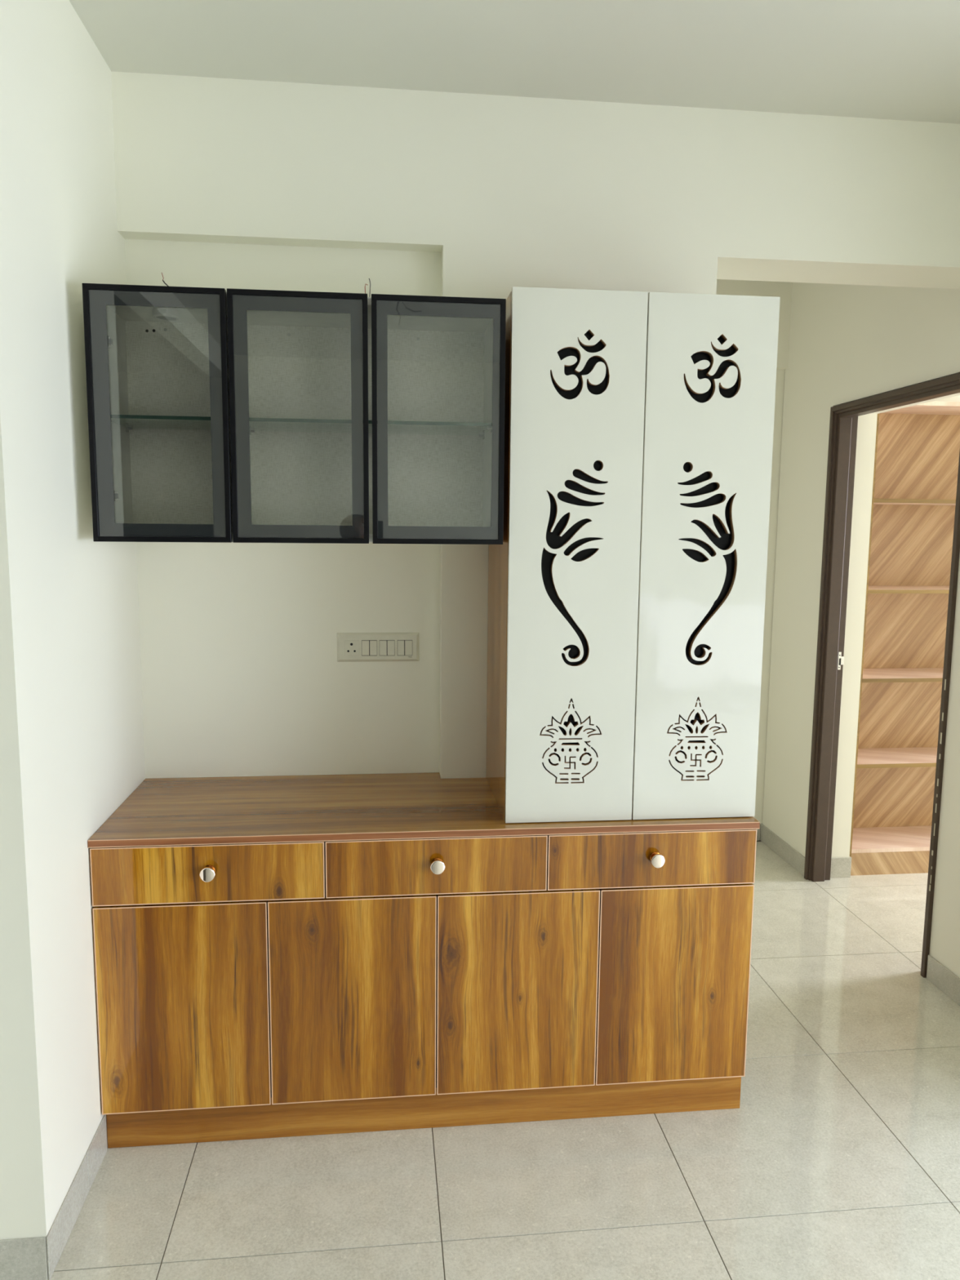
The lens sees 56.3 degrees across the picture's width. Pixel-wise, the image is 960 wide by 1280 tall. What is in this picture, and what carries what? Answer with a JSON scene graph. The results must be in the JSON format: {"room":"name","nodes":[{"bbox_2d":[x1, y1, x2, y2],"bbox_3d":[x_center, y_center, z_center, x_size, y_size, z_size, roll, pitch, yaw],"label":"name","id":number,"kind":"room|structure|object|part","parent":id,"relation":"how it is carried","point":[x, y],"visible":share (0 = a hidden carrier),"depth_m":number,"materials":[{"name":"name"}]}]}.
{"room":"dining room","nodes":[
{"label":"dining room","id":0,"kind":"room"},
{"bbox_2d":[0,0,145,1270],"bbox_3d":[-1.123,-0.090,2.199,0.360,2.740,1.048,0,7,-6],"label":"wall","id":1,"kind":"structure","parent":0,"point":[72,746],"depth_m":1.90,"materials":[{"name":"beige paint"}]},
{"bbox_2d":[0,1114,107,1279],"bbox_3d":[-1.098,1.262,2.040,0.364,0.098,0.397,0,7,-6],"label":"baseboard","id":2,"kind":"structure","parent":1,"relation":"attached to","point":[20,1259],"depth_m":1.89,"materials":[{"name":"tile"}]},
{"bbox_2d":[124,239,717,778],"bbox_3d":[-0.165,0.052,2.741,1.661,2.342,0.222,0,7,-6],"label":"wall","id":3,"kind":"structure","parent":0,"point":[242,675],"depth_m":2.63,"materials":[{"name":"beige paint"}]},
{"bbox_2d":[81,272,506,544],"bbox_3d":[-0.441,-0.566,2.327,0.954,0.616,0.514,0,7,-6],"label":"upper cabinet","id":4,"kind":"object","parent":3,"relation":"attached to","point":[215,415],"visible":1,"depth_m":2.29,"materials":[{"name":"black glass"}]},
{"bbox_3d":[-0.908,-0.543,2.292,0.018,0.568,0.488,0,7,-6],"label":"panel","id":5,"kind":"part","parent":4,"relation":"part of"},
{"bbox_3d":[-0.734,-0.511,2.053,0.309,0.571,0.022,0,7,-6],"label":"door","id":6,"kind":"part","parent":4,"relation":"part of","materials":[{"name":"glass"}]},
{"bbox_2d":[110,414,210,430],"bbox_3d":[-0.745,-0.532,2.200,0.286,0.008,0.228,0,7,-6],"label":"glass shelf","id":7,"kind":"object","parent":4,"relation":"attached to","point":[118,422],"depth_m":2.16,"materials":[{"name":"clear glass"}]},
{"bbox_2d":[151,307,179,320],"bbox_3d":[-0.756,-0.783,2.158,0.062,0.019,0.062,0,7,-6],"label":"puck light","id":8,"kind":"object","parent":4,"relation":"attached to","point":[159,313],"depth_m":2.14,"materials":[{"name":"white plastic"}]},
{"bbox_3d":[-0.419,-0.513,2.087,0.316,0.571,0.022,0,7,-6],"label":"door","id":9,"kind":"part","parent":4,"relation":"part of","materials":[{"name":"glass"}]},
{"bbox_3d":[-0.440,-0.818,2.308,0.918,0.018,0.488,0,7,-6],"label":"panel","id":10,"kind":"part","parent":4,"relation":"part of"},
{"bbox_3d":[-0.444,-0.547,2.353,0.918,0.530,0.006,0,7,-6],"label":"panel","id":11,"kind":"part","parent":4,"relation":"part of","materials":[{"name":"glass"}]},
{"bbox_3d":[-0.445,-0.273,2.377,0.918,0.018,0.488,0,7,-6],"label":"panel","id":12,"kind":"part","parent":4,"relation":"part of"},
{"bbox_2d":[248,417,492,435],"bbox_3d":[-0.282,-0.534,2.251,0.610,0.008,0.228,0,7,-6],"label":"glass shelf","id":13,"kind":"object","parent":4,"relation":"attached to","point":[258,426],"depth_m":2.23,"materials":[{"name":"clear glass"}]},
{"bbox_3d":[-0.098,-0.514,2.122,0.312,0.571,0.022,0,7,-6],"label":"door","id":14,"kind":"part","parent":4,"relation":"part of","materials":[{"name":"glass"}]},
{"bbox_3d":[0.025,-0.533,2.276,0.004,0.530,0.248,0,7,-6],"label":"liner panel","id":15,"kind":"part","parent":4,"relation":"part of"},
{"bbox_2d":[337,632,419,662],"bbox_3d":[-0.302,0.021,2.671,0.242,0.086,0.013,0,7,-6],"label":"switch plate","id":16,"kind":"object","parent":3,"relation":"attached to","point":[351,646],"visible":1,"depth_m":2.66,"materials":[{"name":"beige plastic"}]},
{"bbox_2d":[344,640,359,655],"bbox_3d":[-0.380,0.024,2.660,0.044,0.045,0.002,0,7,-6],"label":"socket","id":17,"kind":"object","parent":16,"relation":"attached to","point":[351,647],"depth_m":2.66,"materials":[{"name":"beige plastic"}]},
{"bbox_2d":[49,840,959,1279],"bbox_3d":[0.938,1.588,0.477,8.150,0.120,8.745,0,7,-6],"label":"floor","id":18,"kind":"structure","parent":0,"point":[838,1158],"depth_m":2.18,"materials":[{"name":"tile"}]},
{"bbox_2d":[89,828,756,1148],"bbox_3d":[-0.132,0.861,2.484,1.659,0.800,0.488,0,7,-6],"label":"base cabinet","id":19,"kind":"object","parent":18,"relation":"on","point":[245,991],"visible":0.99,"depth_m":2.27,"materials":[{"name":"brown wood"}]},
{"bbox_3d":[-0.730,0.907,2.217,0.409,0.534,0.018,0,7,-6],"label":"door","id":20,"kind":"part","parent":19,"relation":"part of","materials":[{"name":"brown wood"}]},
{"bbox_3d":[-0.657,0.566,2.182,0.550,0.144,0.018,0,7,-6],"label":"drawer","id":21,"kind":"part","parent":19,"relation":"part of","materials":[{"name":"brown wood"}]},
{"bbox_3d":[-0.654,0.560,2.157,0.036,0.036,0.030,0,7,-6],"label":"knob","id":22,"kind":"part","parent":19,"relation":"part of","materials":[{"name":"silver metal"}]},
{"bbox_3d":[-0.549,0.875,2.462,0.020,0.508,0.406,0,7,-6],"label":"panel","id":23,"kind":"part","parent":19,"relation":"part of","materials":[{"name":"brown wood"}]},
{"bbox_3d":[-0.407,0.535,2.434,0.020,0.124,0.406,0,7,-6],"label":"panel","id":24,"kind":"part","parent":19,"relation":"part of","materials":[{"name":"brown wood"}]},
{"bbox_3d":[-0.318,0.906,2.262,0.414,0.534,0.018,0,7,-6],"label":"door","id":25,"kind":"part","parent":19,"relation":"part of","materials":[{"name":"brown wood"}]},
{"bbox_2d":[87,772,759,848],"bbox_3d":[-0.134,0.448,2.480,1.661,0.018,0.530,0,7,-6],"label":"countertop","id":26,"kind":"structure","parent":19,"relation":"on","point":[230,810],"depth_m":2.33,"materials":[{"name":"brown wood"}]},
{"bbox_2d":[485,286,780,822],"bbox_3d":[0.374,-0.210,2.437,0.658,1.308,0.426,0,7,-6],"label":"cabinet","id":27,"kind":"object","parent":26,"relation":"on","point":[627,578],"visible":1,"depth_m":2.23,"materials":[{"name":"white laminate"}]},
{"bbox_3d":[0.054,-0.208,2.413,0.016,1.302,0.406,0,7,-6],"label":"panel","id":28,"kind":"part","parent":27,"relation":"part of","materials":[{"name":"brown wood"}]},
{"bbox_3d":[0.233,-0.185,2.217,0.327,1.305,0.018,0,7,-6],"label":"door","id":29,"kind":"part","parent":27,"relation":"part of","materials":[{"name":"white laminate"}]},
{"bbox_3d":[0.561,-0.187,2.253,0.326,1.305,0.018,0,7,-6],"label":"door","id":30,"kind":"part","parent":27,"relation":"part of","materials":[{"name":"white laminate"}]},
{"bbox_3d":[-0.135,0.874,2.507,0.020,0.508,0.406,0,7,-6],"label":"panel","id":31,"kind":"part","parent":19,"relation":"part of","materials":[{"name":"brown wood"}]},
{"bbox_3d":[-0.106,0.563,2.242,0.551,0.144,0.018,0,7,-6],"label":"drawer","id":32,"kind":"part","parent":19,"relation":"part of","materials":[{"name":"brown wood"}]},
{"bbox_3d":[-0.105,0.558,2.216,0.036,0.036,0.030,0,7,-6],"label":"knob","id":33,"kind":"part","parent":19,"relation":"part of","materials":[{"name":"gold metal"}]},
{"bbox_3d":[0.097,0.904,2.307,0.414,0.534,0.018,0,7,-6],"label":"door","id":34,"kind":"part","parent":19,"relation":"part of","materials":[{"name":"brown wood"}]},
{"bbox_3d":[0.442,0.561,2.301,0.545,0.144,0.018,0,7,-6],"label":"drawer","id":35,"kind":"part","parent":19,"relation":"part of","materials":[{"name":"brown wood"}]},
{"bbox_3d":[0.449,0.557,2.277,0.036,0.036,0.030,0,7,-6],"label":"knob","id":36,"kind":"part","parent":19,"relation":"part of","materials":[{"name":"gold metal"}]},
{"bbox_3d":[0.508,0.902,2.352,0.406,0.534,0.018,0,7,-6],"label":"door","id":37,"kind":"part","parent":19,"relation":"part of","materials":[{"name":"brown wood"}]},
{"bbox_2d":[849,401,959,875],"bbox_3d":[2.166,0.001,4.168,0.990,2.130,0.302,0,7,-6],"label":"open bookshelf","id":38,"kind":"object","parent":18,"relation":"on","point":[917,446],"visible":0.48,"depth_m":4.25,"materials":[{"name":"brown wood"}]},
{"bbox_3d":[2.155,0.943,4.277,0.960,0.018,0.282,0,7,-6],"label":"shelf","id":39,"kind":"part","parent":38,"relation":"part of","materials":[{"name":"brown wood"}]},
{"bbox_3d":[2.159,0.549,4.228,0.960,0.018,0.282,0,7,-6],"label":"shelf","id":40,"kind":"part","parent":38,"relation":"part of","materials":[{"name":"brown wood"}]},
{"bbox_3d":[2.162,0.161,4.179,0.960,0.018,0.282,0,7,-6],"label":"shelf","id":41,"kind":"part","parent":38,"relation":"part of","materials":[{"name":"brown wood"}]},
{"bbox_3d":[2.166,-0.232,4.130,0.960,0.016,0.282,0,7,-6],"label":"shelf","id":42,"kind":"part","parent":38,"relation":"part of","materials":[{"name":"brown wood"}]},
{"bbox_3d":[2.169,-0.625,4.080,0.960,0.018,0.282,0,7,-6],"label":"shelf","id":43,"kind":"part","parent":38,"relation":"part of","materials":[{"name":"brown wood"}]},
{"bbox_3d":[2.173,-1.038,4.028,0.960,0.018,0.282,0,7,-6],"label":"shelf","id":44,"kind":"part","parent":38,"relation":"part of","materials":[{"name":"brown wood"}]},
{"bbox_2d":[69,0,959,124],"bbox_3d":[0.956,-1.249,0.193,8.150,0.100,8.600,0,7,-6],"label":"ceiling","id":45,"kind":"structure","parent":0,"point":[891,60],"depth_m":2.21,"materials":[{"name":"paint"}]},
{"bbox_2d":[111,71,959,288],"bbox_3d":[1.457,-1.315,2.745,4.900,0.398,0.222,0,7,-6],"label":"beam","id":46,"kind":"structure","parent":0,"point":[774,197],"depth_m":2.49,"materials":[{"name":"beige paint"}]},
{"bbox_2d":[715,279,792,823],"bbox_3d":[0.559,-0.258,3.663,2.305,2.740,1.517,0,7,-6],"label":"wall","id":47,"kind":"structure","parent":0,"point":[783,290],"depth_m":4.33,"materials":[{"name":"beige paint"}]},
{"bbox_2d":[755,823,760,840],"bbox_3d":[0.626,0.978,4.465,1.601,0.088,0.008,0,7,-6],"label":"baseboard","id":48,"kind":"structure","parent":47,"relation":"attached to","point":[758,830],"depth_m":4.55,"materials":[{"name":"tile"}]},
{"bbox_2d":[762,282,959,977],"bbox_3d":[1.658,-0.206,3.327,0.195,2.740,2.170,0,7,-6],"label":"wall","id":49,"kind":"structure","parent":0,"point":[848,343],"depth_m":3.93,"materials":[{"name":"beige paint"}]},
{"bbox_2d":[760,823,959,1005],"bbox_3d":[1.544,1.110,3.484,0.008,0.088,2.174,0,7,-6],"label":"baseboard","id":50,"kind":"structure","parent":49,"relation":"attached to","point":[940,975],"depth_m":3.16,"materials":[{"name":"tile"}]},
{"bbox_2d":[804,373,959,977],"bbox_3d":[1.582,0.102,3.496,0.110,2.086,0.914,0,7,-6],"label":"door frame","id":51,"kind":"structure","parent":49,"relation":"in","point":[843,423],"depth_m":3.85,"materials":[{"name":"brown wood"}]},
{"bbox_3d":[1.578,0.091,3.920,0.026,0.078,0.004,0,7,-6],"label":"strike plate","id":52,"kind":"part","parent":51,"relation":"part of","materials":[{"name":"metal"}]},
{"bbox_2d":[831,392,959,857],"bbox_3d":[1.686,0.098,3.510,0.102,2.092,0.920,0,7,-6],"label":"wall edge","id":53,"kind":"structure","parent":49,"relation":"attached to","point":[867,424],"depth_m":3.94,"materials":[{"name":"beige paint"}]},
{"bbox_2d":[830,856,851,878],"bbox_3d":[1.632,1.033,4.077,0.108,0.094,0.017,0,7,-6],"label":"baseboard","id":54,"kind":"structure","parent":53,"relation":"attached to","point":[841,867],"depth_m":4.07,"materials":[{"name":"tile"}]},
{"bbox_2d":[933,395,959,401],"bbox_3d":[3.201,-0.216,3.520,2.915,2.740,2.220,0,7,-6],"label":"wall","id":55,"kind":"structure","parent":0,"point":[956,398],"depth_m":4.30,"materials":[{"name":"beige paint"}]}
]}

